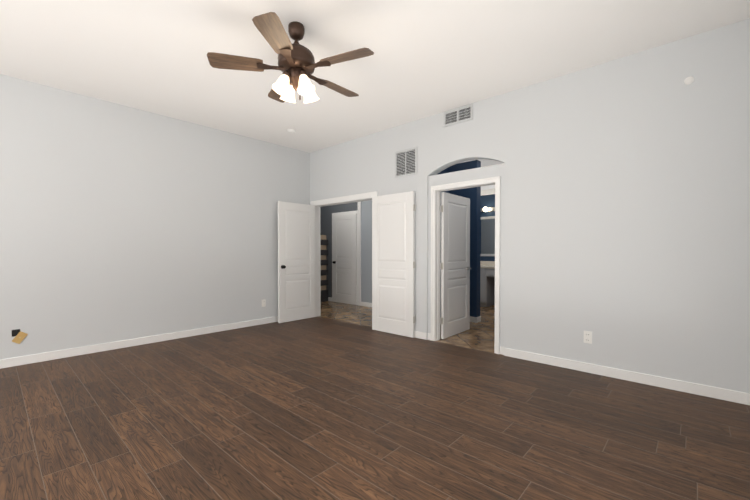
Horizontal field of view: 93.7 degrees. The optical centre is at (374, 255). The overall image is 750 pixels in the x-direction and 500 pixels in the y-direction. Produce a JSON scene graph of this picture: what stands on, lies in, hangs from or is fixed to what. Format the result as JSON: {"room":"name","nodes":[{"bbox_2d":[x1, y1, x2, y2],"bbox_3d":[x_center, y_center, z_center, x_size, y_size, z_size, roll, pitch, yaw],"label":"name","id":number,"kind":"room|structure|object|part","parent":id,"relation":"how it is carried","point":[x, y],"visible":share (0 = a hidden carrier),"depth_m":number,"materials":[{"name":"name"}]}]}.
{"room":"empty bedroom","nodes":[
{"label":"empty bedroom","id":0,"kind":"room"},
{"bbox_2d":[0,74,309,359],"bbox_3d":[-3.805,-0.348,3.701,0.140,3.000,7.880,1,1,42],"label":"wall","id":1,"kind":"structure","parent":0,"point":[118,222],"depth_m":4.37,"materials":[{"name":"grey paint"}]},
{"bbox_2d":[12,329,27,343],"bbox_3d":[-3.728,0.850,3.689,0.012,0.156,0.123,1,1,42],"label":"outlet","id":2,"kind":"object","parent":1,"relation":"attached to","point":[19,335],"visible":1,"depth_m":3.68,"materials":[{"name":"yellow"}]},
{"bbox_2d":[262,299,265,306],"bbox_3d":[-1.829,0.779,5.778,0.008,0.118,0.072,1,1,42],"label":"outlet","id":3,"kind":"object","parent":1,"relation":"attached to","point":[263,302],"visible":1,"depth_m":5.78,"materials":[{"name":"white plastic"}]},
{"bbox_2d":[0,316,749,404],"bbox_3d":[-1.667,1.131,1.792,5.620,0.092,7.625,1,1,42],"label":"baseboard","id":4,"kind":"structure","parent":1,"relation":"attached to","point":[703,390],"depth_m":3.71,"materials":[{"name":"white paint"}]},
{"bbox_2d":[320,202,357,297],"bbox_3d":[-1.085,-0.211,8.523,2.078,2.600,0.160,1,1,42],"label":"wall","id":5,"kind":"structure","parent":0,"point":[326,212],"depth_m":8.40,"materials":[{"name":"grey paint"}]},
{"bbox_2d":[332,214,356,304],"bbox_3d":[-0.714,0.079,8.004,0.762,2.020,0.104,1,1,42],"label":"hall door","id":6,"kind":"structure","parent":5,"relation":"in","point":[344,262],"depth_m":7.99,"materials":[{"name":"white paint"}]},
{"bbox_2d":[332,202,360,305],"bbox_3d":[-0.609,-0.206,8.076,0.952,2.600,0.180,1,1,42],"label":"trim","id":7,"kind":"structure","parent":5,"relation":"attached to","point":[358,212],"depth_m":7.74,"materials":[{"name":"white paint"}]},
{"bbox_2d":[328,297,480,322],"bbox_3d":[-0.004,1.056,7.532,4.753,0.092,0.153,1,1,42],"label":"baseboard","id":8,"kind":"structure","parent":5,"relation":"attached to","point":[472,319],"depth_m":5.98,"materials":[{"name":"white paint"}]},
{"bbox_2d":[361,200,371,302],"bbox_3d":[0.553,-0.192,7.032,2.172,2.600,0.160,1,1,42],"label":"wall","id":9,"kind":"structure","parent":0,"point":[366,251],"depth_m":7.59,"materials":[{"name":"grey paint"}]},
{"bbox_2d":[0,316,749,499],"bbox_3d":[-1.652,1.226,1.809,5.620,0.100,7.670,1,1,42],"label":"floor","id":10,"kind":"structure","parent":0,"point":[317,408],"depth_m":2.40,"materials":[{"name":"brown wood"}]},
{"bbox_2d":[0,0,749,152],"bbox_3d":[-1.675,-1.883,1.743,5.900,0.120,7.880,1,1,42],"label":"ceiling","id":11,"kind":"structure","parent":0,"point":[427,58],"depth_m":3.12,"materials":[{"name":"paint"}]},
{"bbox_2d":[207,12,373,102],"bbox_3d":[-0.600,-1.535,2.851,1.278,0.603,1.221,1,1,42],"label":"fan","id":12,"kind":"object","parent":11,"relation":"hanging from","point":[297,65],"visible":1,"depth_m":2.72,"materials":[{"name":"brown wood"}]},
{"label":"blade","id":13,"kind":"part","parent":12,"relation":"part of","materials":[{"name":"brown wood"}]},
{"bbox_3d":[-0.673,-1.486,2.364,0.164,0.006,0.400,-12,0,6],"label":"blade","id":14,"kind":"part","parent":12,"relation":"part of","materials":[{"name":"brown wood"}]},
{"label":"blade","id":15,"kind":"part","parent":12,"relation":"part of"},
{"bbox_3d":[-0.728,-1.335,2.725,0.134,0.148,0.130,1,1,42],"label":"lamp shade","id":16,"kind":"part","parent":12,"relation":"part of","materials":[{"name":"white glass"}]},
{"bbox_3d":[-0.723,-1.338,2.918,0.130,0.148,0.134,1,1,42],"label":"lamp shade","id":17,"kind":"part","parent":12,"relation":"part of","materials":[{"name":"white glass"}]},
{"bbox_3d":[-0.534,-1.335,2.720,0.130,0.148,0.134,1,1,42],"label":"lamp shade","id":18,"kind":"part","parent":12,"relation":"part of","materials":[{"name":"white glass"}]},
{"bbox_3d":[-0.529,-1.338,2.913,0.134,0.148,0.130,1,1,42],"label":"lamp shade","id":19,"kind":"part","parent":12,"relation":"part of","materials":[{"name":"white glass"}]},
{"bbox_3d":[-0.326,-1.496,3.157,0.164,0.006,0.400,16,11,40],"label":"blade","id":20,"kind":"part","parent":12,"relation":"part of","materials":[{"name":"brown wood"}]},
{"bbox_3d":[-0.211,-1.490,2.635,0.400,0.006,0.164,0,13,24],"label":"blade","id":21,"kind":"part","parent":12,"relation":"part of","materials":[{"name":"brown wood"}]},
{"bbox_2d":[287,129,295,133],"bbox_3d":[-1.245,-1.849,5.239,0.124,0.037,0.124,1,1,42],"label":"smoke detector","id":22,"kind":"object","parent":11,"relation":"attached to","point":[291,131],"visible":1,"depth_m":5.20,"materials":[{"name":"white plastic"}]},
{"bbox_2d":[318,301,501,354],"bbox_3d":[0.980,1.158,7.019,6.900,0.100,3.720,1,1,42],"label":"floor","id":23,"kind":"structure","parent":0,"point":[480,336],"depth_m":5.90,"materials":[{"name":"tile"}]},
{"bbox_2d":[320,231,327,301],"bbox_3d":[-1.326,0.160,8.395,0.260,1.860,0.320,1,1,42],"label":"shelf","id":24,"kind":"object","parent":23,"relation":"on","point":[324,273],"visible":0.52,"depth_m":8.35,"materials":[{"name":"grey"}]},
{"bbox_2d":[480,269,494,306],"bbox_3d":[2.658,0.686,7.594,2.480,0.830,0.595,1,1,42],"label":"bathroom vanity","id":25,"kind":"object","parent":23,"relation":"on","point":[487,283],"depth_m":7.55,"materials":[{"name":"grey"}]},
{"bbox_2d":[480,265,494,268],"bbox_3d":[2.660,0.251,7.592,2.500,0.040,0.587,1,1,42],"label":"countertop","id":26,"kind":"structure","parent":25,"relation":"on","point":[481,266],"depth_m":7.50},
{"bbox_2d":[437,160,494,316],"bbox_3d":[1.373,-0.217,4.321,2.690,2.720,0.003,1,1,42],"label":"wall","id":27,"kind":"structure","parent":0,"point":[478,201],"depth_m":4.41,"materials":[{"name":"blue paint"}]},
{"bbox_2d":[480,261,494,264],"bbox_3d":[2.851,0.178,7.800,2.500,0.100,0.020,1,1,42],"label":"backsplash","id":28,"kind":"structure","parent":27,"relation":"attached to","point":[481,262],"depth_m":8.04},
{"bbox_2d":[481,216,494,255],"bbox_3d":[2.795,-0.435,7.842,1.450,0.905,0.025,1,1,42],"label":"bathroom mirror","id":29,"kind":"object","parent":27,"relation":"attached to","point":[487,236],"depth_m":8.03,"materials":[{"name":"grey mirror"}]},
{"bbox_2d":[481,207,494,211],"bbox_3d":[2.724,-1.047,7.793,1.100,0.110,0.182,1,1,42],"label":"sconce","id":30,"kind":"object","parent":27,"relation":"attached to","point":[485,209],"visible":0.33,"depth_m":7.93,"materials":[{"name":"white glass"}]},
{"bbox_2d":[461,159,502,166],"bbox_3d":[1.027,-1.602,7.035,6.900,0.220,3.580,1,1,42],"label":"ceiling","id":31,"kind":"structure","parent":0,"point":[484,162],"depth_m":6.04,"materials":[{"name":"white paint"}]},
{"bbox_2d":[481,185,494,195],"bbox_3d":[3.042,-1.496,7.171,4.100,0.234,0.670,1,1,42],"label":"ceiling soffit","id":32,"kind":"structure","parent":0,"point":[488,190],"depth_m":7.46,"materials":[{"name":"white paint"}]},
{"bbox_2d":[310,18,749,392],"bbox_3d":[0.929,-0.361,4.626,5.620,3.000,0.140,1,1,42],"label":"wall","id":33,"kind":"structure","parent":0,"point":[627,216],"depth_m":3.31,"materials":[{"name":"grey paint"}]},
{"bbox_2d":[278,201,314,322],"bbox_3d":[-1.340,0.107,6.090,0.170,2.015,0.759,1,1,42],"label":"door","id":34,"kind":"structure","parent":33,"relation":"in","point":[296,261],"depth_m":6.04,"materials":[{"name":"white paint"}]},
{"bbox_2d":[310,191,377,316],"bbox_3d":[-0.521,0.070,5.941,1.629,2.105,0.162,1,1,42],"label":"door frame","id":35,"kind":"structure","parent":33,"relation":"attached to","point":[318,204],"depth_m":6.41,"materials":[{"name":"white paint"}]},
{"bbox_2d":[372,191,415,337],"bbox_3d":[0.259,0.120,5.097,0.774,2.015,0.050,1,1,42],"label":"door","id":36,"kind":"structure","parent":33,"relation":"in","point":[393,264],"depth_m":5.05,"materials":[{"name":"white paint"}]},
{"bbox_2d":[395,147,416,177],"bbox_3d":[0.433,-1.309,4.962,0.391,0.378,0.013,1,1,42],"label":"air vent","id":37,"kind":"object","parent":33,"relation":"in","point":[405,162],"visible":1,"depth_m":4.96,"materials":[{"name":"white metal"}]},
{"bbox_2d":[440,192,470,338],"bbox_3d":[1.169,0.133,5.063,0.138,1.990,0.814,1,1,40],"label":"bathroom door","id":38,"kind":"structure","parent":33,"relation":"in","point":[455,268],"depth_m":5.00,"materials":[{"name":"white paint"}]},
{"bbox_2d":[444,104,472,126],"bbox_3d":[1.039,-1.750,4.404,0.403,0.185,0.011,1,1,42],"label":"air vent","id":39,"kind":"object","parent":33,"relation":"in","point":[458,115],"visible":1,"depth_m":4.39,"materials":[{"name":"white metal"}]},
{"bbox_2d":[431,176,500,353],"bbox_3d":[1.141,0.110,4.441,0.939,2.064,0.145,1,1,42],"label":"door frame","id":40,"kind":"structure","parent":33,"relation":"attached to","point":[497,180],"depth_m":4.67,"materials":[{"name":"white paint"}]},
{"bbox_2d":[584,331,591,343],"bbox_3d":[2.102,0.806,3.473,0.072,0.118,0.008,1,1,42],"label":"outlet","id":41,"kind":"object","parent":33,"relation":"attached to","point":[587,336],"visible":1,"depth_m":3.47,"materials":[{"name":"white plastic"}]},
{"bbox_2d":[684,76,693,84],"bbox_3d":[2.638,-1.472,2.953,0.064,0.064,0.012,1,1,42],"label":"electrical outlet cover","id":42,"kind":"object","parent":33,"relation":"attached to","point":[688,80],"visible":1,"depth_m":2.95,"materials":[{"name":"white plastic"}]}
]}

